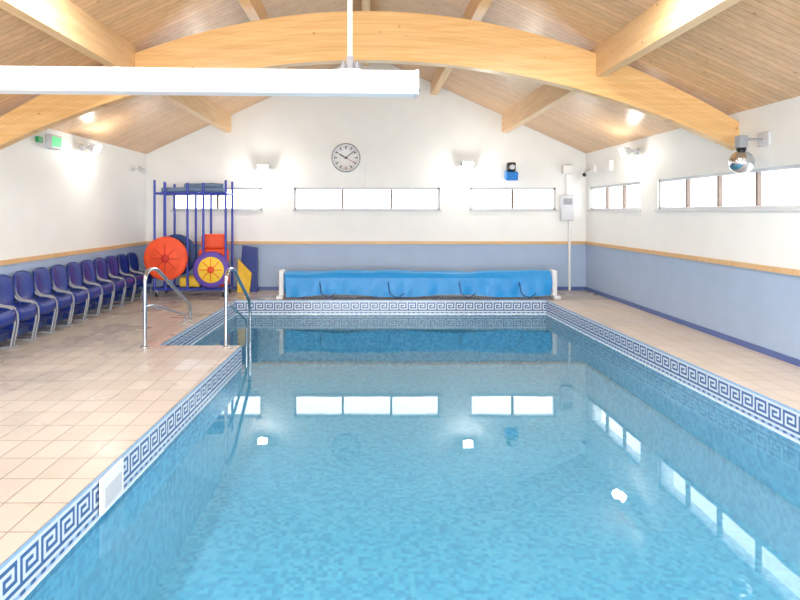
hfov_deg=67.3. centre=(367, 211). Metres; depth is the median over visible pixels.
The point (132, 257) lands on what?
seat
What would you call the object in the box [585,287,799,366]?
baseboard
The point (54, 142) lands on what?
emergency exit sign
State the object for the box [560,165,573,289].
controller
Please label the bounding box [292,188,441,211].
window
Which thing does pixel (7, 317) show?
seat
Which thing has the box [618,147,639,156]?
floodlight
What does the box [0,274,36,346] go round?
seat
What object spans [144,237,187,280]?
wheel
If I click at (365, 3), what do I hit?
ridge beam
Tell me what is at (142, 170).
cctv camera
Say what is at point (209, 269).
wheel
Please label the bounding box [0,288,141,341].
baseboard
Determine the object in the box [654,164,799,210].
window
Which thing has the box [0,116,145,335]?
wall
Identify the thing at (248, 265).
mats
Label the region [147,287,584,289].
baseboard
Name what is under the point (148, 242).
trim
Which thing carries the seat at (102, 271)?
on the floor
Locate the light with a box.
[0,0,419,97]
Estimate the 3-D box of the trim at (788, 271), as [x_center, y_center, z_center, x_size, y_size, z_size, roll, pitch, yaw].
[4.455,0.630,4.640,0.030,0.060,15.280,0,0,0]
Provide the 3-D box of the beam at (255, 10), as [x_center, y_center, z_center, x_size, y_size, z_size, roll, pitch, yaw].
[-1.410,-2.528,4.655,0.130,0.260,15.310,0,0,0]
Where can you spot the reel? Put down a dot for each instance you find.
(377, 283)
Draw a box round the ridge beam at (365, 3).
[362,0,369,65]
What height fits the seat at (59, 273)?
0.842 m
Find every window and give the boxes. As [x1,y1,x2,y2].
[170,188,262,211]
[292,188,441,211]
[469,188,557,211]
[587,182,640,211]
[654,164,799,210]
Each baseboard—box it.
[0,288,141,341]
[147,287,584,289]
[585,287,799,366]
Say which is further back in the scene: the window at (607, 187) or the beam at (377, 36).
the window at (607, 187)
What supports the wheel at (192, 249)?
on the storage rack
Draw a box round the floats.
[179,234,228,286]
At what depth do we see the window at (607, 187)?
11.18 m
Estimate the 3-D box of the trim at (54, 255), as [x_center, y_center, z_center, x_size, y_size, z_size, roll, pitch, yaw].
[-4.535,0.630,4.640,0.030,0.060,15.280,0,0,0]
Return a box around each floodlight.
[79,143,101,153]
[256,164,270,171]
[460,161,473,168]
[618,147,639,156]
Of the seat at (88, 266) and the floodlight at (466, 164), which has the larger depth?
the floodlight at (466, 164)
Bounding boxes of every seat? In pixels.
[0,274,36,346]
[0,306,15,348]
[11,270,55,338]
[31,267,72,331]
[49,264,87,324]
[65,262,100,319]
[80,260,113,314]
[93,257,124,309]
[106,255,134,305]
[117,254,143,301]
[127,252,152,296]
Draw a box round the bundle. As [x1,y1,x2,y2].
[161,183,223,191]
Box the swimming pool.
[0,300,799,599]
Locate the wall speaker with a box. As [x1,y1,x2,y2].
[504,162,517,179]
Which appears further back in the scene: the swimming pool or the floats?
the floats
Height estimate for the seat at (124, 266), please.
0.842 m
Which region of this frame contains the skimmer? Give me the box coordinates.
[99,458,123,515]
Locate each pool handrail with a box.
[140,267,192,347]
[222,267,251,379]
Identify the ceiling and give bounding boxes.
[0,0,799,153]
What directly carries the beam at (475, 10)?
attached to the ceiling
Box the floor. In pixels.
[0,290,799,564]
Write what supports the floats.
on the storage rack
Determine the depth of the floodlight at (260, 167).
12.04 m
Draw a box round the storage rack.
[153,180,232,296]
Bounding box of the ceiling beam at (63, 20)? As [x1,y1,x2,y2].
[0,0,230,132]
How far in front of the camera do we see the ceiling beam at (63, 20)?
6.06 m
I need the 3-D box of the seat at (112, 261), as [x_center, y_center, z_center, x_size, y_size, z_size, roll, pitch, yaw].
[-4.329,1.181,10.450,0.402,0.842,0.450,0,0,0]
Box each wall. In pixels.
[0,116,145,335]
[146,63,585,286]
[586,96,799,359]
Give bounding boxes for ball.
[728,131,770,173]
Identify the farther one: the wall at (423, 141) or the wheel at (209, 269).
the wall at (423, 141)
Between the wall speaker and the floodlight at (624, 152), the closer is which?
the floodlight at (624, 152)
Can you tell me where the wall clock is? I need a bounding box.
[331,143,360,172]
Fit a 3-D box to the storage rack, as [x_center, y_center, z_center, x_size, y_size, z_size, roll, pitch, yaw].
[-3.350,0.500,11.575,1.386,2.200,0.648,0,0,0]
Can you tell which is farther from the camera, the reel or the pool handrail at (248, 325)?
the reel
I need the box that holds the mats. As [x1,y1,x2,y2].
[237,245,257,292]
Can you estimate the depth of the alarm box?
10.91 m
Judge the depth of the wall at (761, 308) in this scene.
7.99 m
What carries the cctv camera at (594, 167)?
attached to the wall at (761, 308)
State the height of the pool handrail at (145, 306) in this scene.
0.924 m
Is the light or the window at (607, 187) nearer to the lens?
the light
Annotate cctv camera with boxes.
[132,165,146,173]
[582,165,596,176]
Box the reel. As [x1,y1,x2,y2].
[276,269,560,298]
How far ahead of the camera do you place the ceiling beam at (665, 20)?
6.20 m
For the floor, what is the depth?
5.91 m
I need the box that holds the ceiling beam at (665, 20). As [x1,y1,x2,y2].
[502,0,740,132]
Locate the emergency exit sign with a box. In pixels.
[35,134,61,149]
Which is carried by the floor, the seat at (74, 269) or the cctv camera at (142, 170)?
the seat at (74, 269)
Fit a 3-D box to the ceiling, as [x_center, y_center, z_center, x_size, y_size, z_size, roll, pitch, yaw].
[-0.040,-2.228,4.655,9.520,2.304,15.810,0,0,0]
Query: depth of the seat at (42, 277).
8.24 m
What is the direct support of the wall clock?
attached to the wall at (423, 141)
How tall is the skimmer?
0.215 m
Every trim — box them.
[0,241,146,265]
[147,241,584,243]
[585,241,799,275]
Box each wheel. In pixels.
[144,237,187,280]
[167,234,196,274]
[193,252,229,287]
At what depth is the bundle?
11.38 m
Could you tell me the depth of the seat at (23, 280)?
7.78 m
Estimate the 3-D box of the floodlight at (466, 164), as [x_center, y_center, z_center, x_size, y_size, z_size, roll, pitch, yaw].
[2.011,-0.953,12.161,0.273,0.156,0.298,0,0,0]
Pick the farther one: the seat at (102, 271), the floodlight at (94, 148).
the seat at (102, 271)
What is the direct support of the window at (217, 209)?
in the wall at (423, 141)
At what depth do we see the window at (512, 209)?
12.34 m
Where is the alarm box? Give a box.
[606,160,613,170]
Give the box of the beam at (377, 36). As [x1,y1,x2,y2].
[0,11,738,149]

